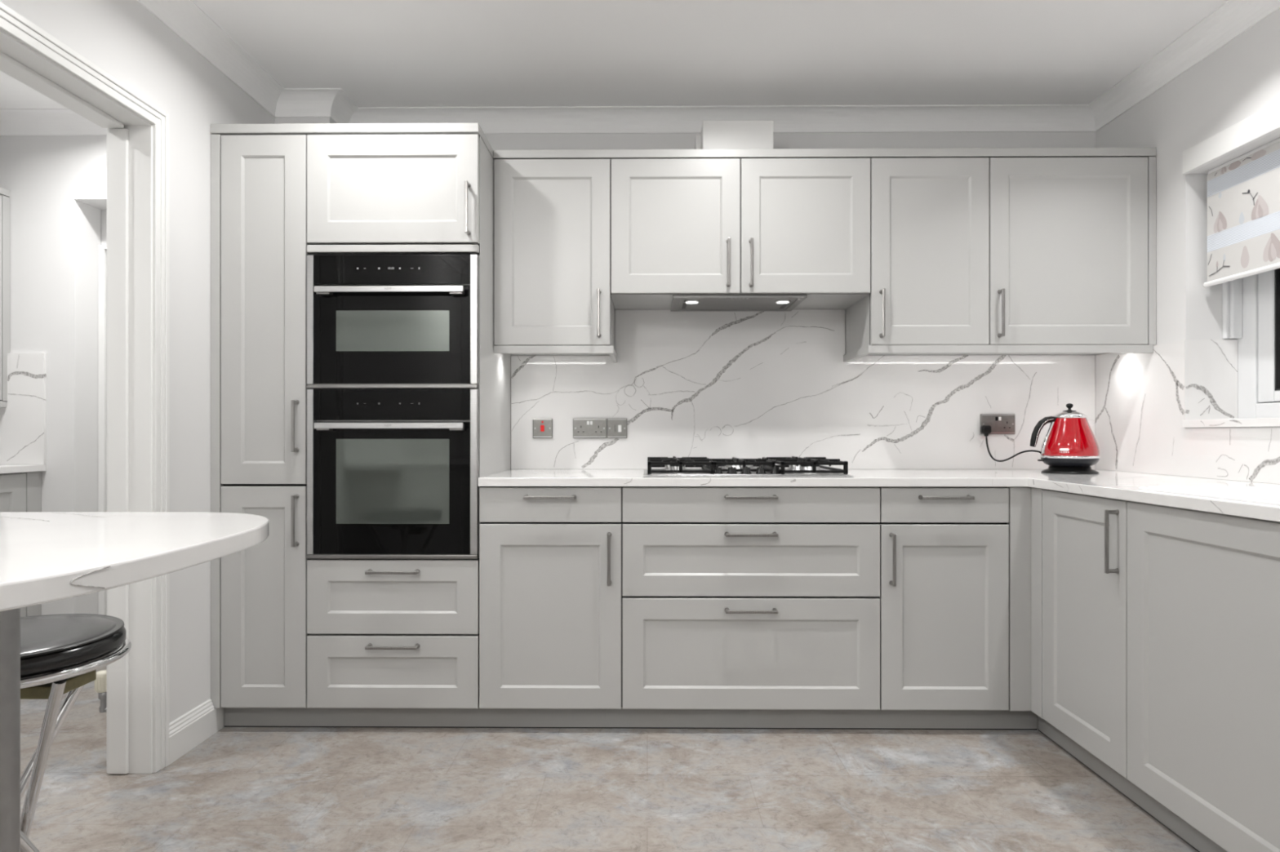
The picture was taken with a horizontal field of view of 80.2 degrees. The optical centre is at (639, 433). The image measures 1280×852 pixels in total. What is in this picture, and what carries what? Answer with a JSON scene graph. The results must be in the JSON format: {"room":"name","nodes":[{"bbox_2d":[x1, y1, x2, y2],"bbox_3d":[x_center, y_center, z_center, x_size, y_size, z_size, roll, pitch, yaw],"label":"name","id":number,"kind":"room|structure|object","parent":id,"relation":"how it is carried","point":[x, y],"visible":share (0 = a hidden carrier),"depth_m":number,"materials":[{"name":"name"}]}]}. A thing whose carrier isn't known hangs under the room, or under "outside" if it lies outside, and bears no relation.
{"room":"kitchen","nodes":[
{"label":"kitchen","id":0,"kind":"room"},
{"bbox_2d":[0,0,274,724],"bbox_3d":[-1.589,-0.165,1.181,0.140,2.430,4.240,0,0,1],"label":"wall","id":1,"kind":"structure","parent":0,"point":[123,38],"depth_m":2.51,"materials":[{"name":"paint"}]},
{"bbox_2d":[0,108,106,135],"bbox_3d":[-2.376,-1.339,2.039,1.450,0.083,2.540,0,0,1],"label":"trim","id":2,"kind":"structure","parent":1,"relation":"attached to","point":[13,122],"depth_m":3.29,"materials":[{"name":"white paint"}]},
{"bbox_2d":[0,1,168,773],"bbox_3d":[-1.573,0.020,1.962,0.161,2.060,0.885,0,0,1],"label":"door frame","id":3,"kind":"structure","parent":1,"relation":"in","point":[138,129],"depth_m":2.34,"materials":[{"name":"white paint"}]},
{"bbox_2d":[168,698,223,764],"bbox_3d":[-1.497,0.990,2.560,0.018,0.121,0.310,0,0,1],"label":"baseboard","id":4,"kind":"structure","parent":1,"relation":"attached to","point":[186,732],"depth_m":2.54,"materials":[{"name":"white paint"}]},
{"bbox_2d":[136,0,1279,133],"bbox_3d":[0.211,-1.339,1.164,3.460,0.083,4.240,0,0,1],"label":"trim","id":5,"kind":"structure","parent":1,"relation":"attached to","point":[184,18],"depth_m":3.22,"materials":[{"name":"white paint"}]},
{"bbox_2d":[274,117,335,124],"bbox_3d":[-1.386,-1.240,3.209,0.227,0.280,0.180,0,0,1],"label":"wall","id":6,"kind":"structure","parent":0,"point":[277,120],"depth_m":3.12,"materials":[{"name":"paint"}]},
{"bbox_2d":[0,131,1096,615],"bbox_3d":[-0.468,-0.165,3.371,5.600,2.430,0.160,0,0,1],"label":"wall","id":7,"kind":"structure","parent":0,"point":[56,184],"depth_m":3.31,"materials":[{"name":"paint"}]},
{"bbox_2d":[0,353,46,464],"bbox_3d":[-2.830,-0.106,3.305,0.513,0.482,0.014,0,0,1],"label":"backsplash","id":8,"kind":"structure","parent":7,"relation":"attached to","point":[23,422],"depth_m":3.30,"materials":[{"name":"white stone"}]},
{"bbox_2d":[97,209,106,615],"bbox_3d":[-2.114,-0.160,3.471,0.694,2.420,0.050,0,0,1],"label":"door","id":9,"kind":"structure","parent":7,"relation":"in","point":[102,249],"depth_m":3.45,"materials":[{"name":"white paint"}]},
{"bbox_2d":[493,159,614,355],"bbox_3d":[-0.335,-0.692,3.069,0.447,0.714,0.408,0,0,1],"label":"upper cabinet","id":10,"kind":"object","parent":7,"relation":"attached to","point":[552,217],"visible":0.95,"depth_m":2.90,"materials":[{"name":"grey paint"}]},
{"bbox_2d":[493,147,1156,159],"bbox_3d":[0.700,-1.067,3.083,2.516,0.031,0.389,0,0,1],"label":"cornice","id":11,"kind":"structure","parent":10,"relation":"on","point":[870,153],"depth_m":2.89,"materials":[{"name":"grey paint"}]},
{"bbox_2d":[610,158,870,310],"bbox_3d":[0.385,-0.790,3.068,0.991,0.517,0.420,0,0,1],"label":"upper cabinet","id":12,"kind":"object","parent":7,"relation":"attached to","point":[707,226],"visible":1,"depth_m":2.90,"materials":[{"name":"grey paint"}]},
{"bbox_2d":[694,120,773,149],"bbox_3d":[0.381,-1.163,3.152,0.302,0.160,0.258,0,0,1],"label":"box","id":13,"kind":"object","parent":12,"relation":"on","point":[714,135],"visible":0.48,"depth_m":3.02,"materials":[{"name":"white paint"}]},
{"bbox_2d":[671,294,807,311],"bbox_3d":[0.386,-0.524,3.083,0.514,0.014,0.330,0,0,1],"label":"extractor hood","id":14,"kind":"object","parent":12,"relation":"attached to","point":[722,303],"visible":1,"depth_m":3.06,"materials":[{"name":"metal"}]},
{"bbox_2d":[511,309,1095,469],"bbox_3d":[0.696,-0.188,3.271,2.504,0.685,0.014,0,0,1],"label":"backsplash","id":15,"kind":"structure","parent":7,"relation":"attached to","point":[708,384],"depth_m":3.27,"materials":[{"name":"white stone"}]},
{"bbox_2d":[532,418,552,438],"bbox_3d":[-0.419,-0.021,3.268,0.086,0.086,0.013,0,0,1],"label":"switch","id":16,"kind":"object","parent":15,"relation":"attached to","point":[541,428],"visible":1,"depth_m":3.27,"materials":[{"name":"grey metal"}]},
{"bbox_2d":[493,345,617,362],"bbox_3d":[-0.329,-0.320,3.086,0.457,0.030,0.373,0,0,1],"label":"rail","id":17,"kind":"object","parent":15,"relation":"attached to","point":[610,349],"visible":1,"depth_m":2.90,"materials":[{"name":"grey paint"}]},
{"bbox_2d":[573,418,606,438],"bbox_3d":[-0.216,-0.021,3.267,0.144,0.086,0.012,0,0,1],"label":"double socket","id":18,"kind":"object","parent":15,"relation":"attached to","point":[582,428],"visible":1,"depth_m":3.26,"materials":[{"name":"grey metal"}]},
{"bbox_2d":[607,418,626,438],"bbox_3d":[-0.098,-0.021,3.266,0.086,0.086,0.012,0,0,1],"label":"fused spur","id":19,"kind":"object","parent":15,"relation":"attached to","point":[616,428],"visible":1,"depth_m":3.26,"materials":[{"name":"grey metal"}]},
{"bbox_2d":[617,425,621,431],"bbox_3d":[-0.087,-0.020,3.261,0.014,0.030,0.003,0,0,1],"label":"switch","id":20,"kind":"object","parent":19,"relation":"attached to","point":[619,426],"depth_m":3.26,"materials":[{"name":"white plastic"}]},
{"bbox_2d":[980,413,1015,434],"bbox_3d":[1.530,-0.039,3.250,0.147,0.088,0.012,0,0,1],"label":"double socket","id":21,"kind":"object","parent":15,"relation":"attached to","point":[1001,424],"visible":1,"depth_m":3.25,"materials":[{"name":"grey metal"}]},
{"bbox_2d":[845,157,989,355],"bbox_3d":[1.105,-0.692,3.056,0.449,0.714,0.408,0,0,1],"label":"upper cabinet","id":22,"kind":"object","parent":7,"relation":"attached to","point":[930,217],"visible":0.96,"depth_m":2.89,"materials":[{"name":"grey paint"}]},
{"bbox_2d":[843,345,1153,362],"bbox_3d":[1.408,-0.320,3.070,1.076,0.030,0.373,0,0,1],"label":"rail","id":23,"kind":"object","parent":22,"relation":"attached to","point":[868,349],"visible":1,"depth_m":2.88,"materials":[{"name":"grey paint"}]},
{"bbox_2d":[951,156,1155,355],"bbox_3d":[1.643,-0.692,3.051,0.628,0.714,0.408,0,0,1],"label":"upper cabinet","id":24,"kind":"object","parent":7,"relation":"attached to","point":[1068,236],"depth_m":2.89,"materials":[{"name":"grey paint"}]},
{"bbox_2d":[20,666,1198,851],"bbox_3d":[-0.387,1.100,1.350,5.800,0.100,5.200,0,0,1],"label":"floor","id":25,"kind":"structure","parent":0,"point":[241,789],"depth_m":2.23,"materials":[{"name":"tile"}]},
{"bbox_2d":[0,471,41,617],"bbox_3d":[-2.835,0.608,2.672,0.514,0.884,1.278,0,0,1],"label":"base cabinet","id":26,"kind":"object","parent":25,"relation":"on","point":[19,491],"visible":0.27,"depth_m":3.21,"materials":[{"name":"grey paint"}]},
{"bbox_2d":[0,464,45,474],"bbox_3d":[-2.842,0.150,2.668,0.501,0.030,1.289,0,0,1],"label":"countertop","id":27,"kind":"structure","parent":26,"relation":"on","point":[4,468],"depth_m":3.19,"materials":[{"name":"white stone"}]},
{"bbox_2d":[20,613,131,851],"bbox_3d":[-1.218,0.717,1.463,0.399,0.666,0.398,0,0,1],"label":"bar stool","id":28,"kind":"object","parent":25,"relation":"on","point":[60,654],"visible":0.87,"depth_m":1.45,"materials":[{"name":"black leather"}]},
{"bbox_2d":[20,615,126,679],"bbox_3d":[-1.218,0.410,1.463,0.380,0.053,0.380,0,0,1],"label":"seat cushion","id":29,"kind":"object","parent":28,"relation":"on","point":[52,646],"depth_m":1.44,"materials":[{"name":"black leather"}]},
{"bbox_2d":[94,670,106,712],"bbox_3d":[-1.727,0.827,2.458,0.037,0.133,0.045,0,0,1],"label":"radiator valve","id":30,"kind":"object","parent":25,"relation":"on","point":[100,682],"visible":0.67,"depth_m":2.44,"materials":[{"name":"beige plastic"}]},
{"bbox_2d":[0,511,269,851],"bbox_3d":[-1.069,0.602,1.024,0.900,0.895,0.945,0,0,1],"label":"breakfast bar","id":31,"kind":"object","parent":25,"relation":"on","point":[45,557],"visible":1,"depth_m":1.09,"materials":[{"name":"white stone"}]},
{"bbox_2d":[210,134,309,708],"bbox_3d":[-1.333,-0.042,2.960,0.337,2.010,0.671,0,0,1],"label":"tall cabinet","id":32,"kind":"object","parent":25,"relation":"on","point":[264,177],"depth_m":2.66,"materials":[{"name":"grey paint"}]},
{"bbox_2d":[210,123,493,159],"bbox_3d":[-1.031,-1.067,2.974,0.941,0.032,0.638,0,0,1],"label":"cornice","id":33,"kind":"structure","parent":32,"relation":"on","point":[311,128],"depth_m":2.66,"materials":[{"name":"grey paint"}]},
{"bbox_2d":[306,133,511,708],"bbox_3d":[-0.862,-0.043,2.956,0.603,2.011,0.671,0,0,1],"label":"housing","id":34,"kind":"object","parent":25,"relation":"on","point":[384,633],"visible":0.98,"depth_m":2.66,"materials":[{"name":"grey paint"}]},
{"bbox_2d":[306,389,478,559],"bbox_3d":[-0.863,0.142,2.882,0.597,0.592,0.545,0,0,1],"label":"oven","id":35,"kind":"object","parent":34,"relation":"in","point":[392,473],"visible":0.98,"depth_m":2.65,"materials":[{"name":"glass"}]},
{"bbox_2d":[306,254,478,388],"bbox_3d":[-0.863,-0.390,2.882,0.597,0.466,0.545,0,0,1],"label":"oven","id":36,"kind":"object","parent":34,"relation":"in","point":[374,321],"visible":1,"depth_m":2.65,"materials":[{"name":"glass"}]},
{"bbox_2d":[479,486,622,709],"bbox_3d":[-0.310,0.574,2.942,0.499,0.778,0.654,0,0,1],"label":"base cabinet","id":37,"kind":"object","parent":25,"relation":"on","point":[550,557],"visible":0.95,"depth_m":2.65,"materials":[{"name":"grey paint"}]},
{"bbox_2d":[224,707,1037,729],"bbox_3d":[-0.040,1.007,2.708,2.890,0.086,0.016,0,0,1],"label":"plinth","id":38,"kind":"object","parent":25,"relation":"on","point":[478,717],"visible":0.82,"depth_m":2.70,"materials":[{"name":"grey paint"}]},
{"bbox_2d":[622,486,879,710],"bbox_3d":[0.389,0.574,2.935,0.899,0.778,0.654,0,0,1],"label":"base cabinet","id":39,"kind":"object","parent":25,"relation":"on","point":[734,597],"visible":0.98,"depth_m":2.65,"materials":[{"name":"grey paint"}]},
{"bbox_2d":[879,486,1008,710],"bbox_3d":[1.061,0.574,2.929,0.445,0.778,0.654,0,0,1],"label":"base cabinet","id":40,"kind":"object","parent":25,"relation":"on","point":[944,597],"visible":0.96,"depth_m":2.64,"materials":[{"name":"grey paint"}]},
{"bbox_2d":[1042,489,1127,778],"bbox_3d":[1.626,0.574,2.335,0.614,0.778,0.452,0,0,1],"label":"base cabinet","id":41,"kind":"object","parent":25,"relation":"on","point":[1085,537],"visible":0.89,"depth_m":2.31,"materials":[{"name":"grey paint"}]},
{"bbox_2d":[1008,487,1045,718],"bbox_3d":[1.330,0.575,2.610,0.092,0.776,0.088,0,0,1],"label":"filler panel","id":42,"kind":"object","parent":41,"relation":"attached to","point":[1025,504],"visible":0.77,"depth_m":2.63,"materials":[{"name":"grey paint"}]},
{"bbox_2d":[1037,715,1227,851],"bbox_3d":[1.405,1.007,1.800,0.016,0.086,1.774,0,0,1],"label":"plinth","id":43,"kind":"object","parent":25,"relation":"on","point":[1175,824],"visible":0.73,"depth_m":2.15,"materials":[{"name":"grey paint"}]},
{"bbox_2d":[1127,501,1279,851],"bbox_3d":[1.638,0.574,1.809,0.580,0.778,0.600,0,0,1],"label":"base cabinet","id":44,"kind":"object","parent":25,"relation":"on","point":[1203,588],"visible":0.85,"depth_m":1.81,"materials":[{"name":"grey paint"}]},
{"bbox_2d":[0,0,1228,109],"bbox_3d":[-0.387,-1.430,1.350,5.800,0.100,5.200,0,0,1],"label":"ceiling","id":45,"kind":"structure","parent":0,"point":[380,53],"depth_m":2.71,"materials":[{"name":"white paint"}]},
{"bbox_2d":[1096,8,1279,428],"bbox_3d":[2.101,-0.165,1.146,0.320,2.430,4.240,0,0,1],"label":"wall","id":46,"kind":"structure","parent":0,"point":[1240,79],"depth_m":2.72,"materials":[{"name":"paint"}]},
{"bbox_2d":[1095,339,1279,484],"bbox_3d":[2.031,-0.090,2.084,0.188,0.491,2.385,0,0,1],"label":"backsplash","id":47,"kind":"structure","parent":46,"relation":"attached to","point":[1143,401],"depth_m":2.74,"materials":[{"name":"white stone"}]},
{"bbox_2d":[1182,417,1279,427],"bbox_3d":[2.025,-0.034,2.044,0.200,0.028,1.332,0,0,1],"label":"window sill","id":48,"kind":"structure","parent":46,"relation":"attached to","point":[1250,422],"depth_m":2.48,"materials":[{"name":"white stone"}]},
{"bbox_2d":[1182,101,1279,173],"bbox_3d":[1.940,-0.966,2.037,0.018,0.081,1.358,0,0,1],"label":"trim","id":49,"kind":"structure","parent":46,"relation":"attached to","point":[1266,122],"depth_m":2.48,"materials":[{"name":"white paint"}]},
{"bbox_2d":[1203,137,1279,287],"bbox_3d":[2.013,-0.724,1.856,0.039,0.411,1.689,0,0,1],"label":"window blind","id":50,"kind":"object","parent":46,"relation":"attached to","point":[1243,192],"visible":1,"depth_m":2.52,"materials":[{"name":"grey fabric"}]},
{"bbox_2d":[1222,268,1279,418],"bbox_3d":[2.144,-0.474,2.049,0.132,0.912,1.346,0,0,1],"label":"window","id":51,"kind":"structure","parent":46,"relation":"in","point":[1251,304],"depth_m":2.63,"materials":[{"name":"white plastic"}]},
{"bbox_3d":[-3.176,-0.165,2.046,0.150,2.430,2.540,0,0,1],"label":"wall","id":52,"kind":"structure","parent":0,"visible":0},
{"bbox_2d":[0,186,9,407],"bbox_3d":[-2.920,-0.585,2.793,0.344,0.946,1.038,0,0,1],"label":"upper cabinet","id":53,"kind":"object","parent":52,"relation":"attached to","point":[4,193],"visible":1,"depth_m":3.28,"materials":[{"name":"grey paint"}]},
{"bbox_3d":[1.616,0.574,1.209,0.614,0.778,0.600,0,0,1],"label":"base cabinet","id":54,"kind":"object","parent":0,"visible":0},
{"bbox_2d":[478,469,1279,522],"bbox_3d":[0.691,0.170,2.091,2.516,0.030,2.374,0,0,1],"label":"countertop","id":55,"kind":"structure","parent":54,"relation":"on","point":[1117,485],"depth_m":2.63,"materials":[{"name":"white stone"}]},
{"bbox_2d":[643,456,853,477],"bbox_3d":[0.384,0.125,2.917,0.740,0.060,0.490,0,0,1],"label":"gas hob","id":56,"kind":"object","parent":55,"relation":"in","point":[798,467],"visible":1,"depth_m":2.72,"materials":[{"name":"metal"}]},
{"bbox_2d":[980,403,1100,474],"bbox_3d":[1.577,0.019,3.038,0.450,0.272,0.204,0,0,39],"label":"kettle","id":57,"kind":"object","parent":55,"relation":"on","point":[1069,446],"visible":1,"depth_m":2.90,"materials":[{"name":"red plastic"}]},
{"bbox_2d":[1138,486,1279,505],"bbox_3d":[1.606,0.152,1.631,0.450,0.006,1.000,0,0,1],"label":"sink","id":58,"kind":"object","parent":55,"relation":"in","point":[1266,495],"visible":1,"depth_m":1.97,"materials":[{"name":"white"}]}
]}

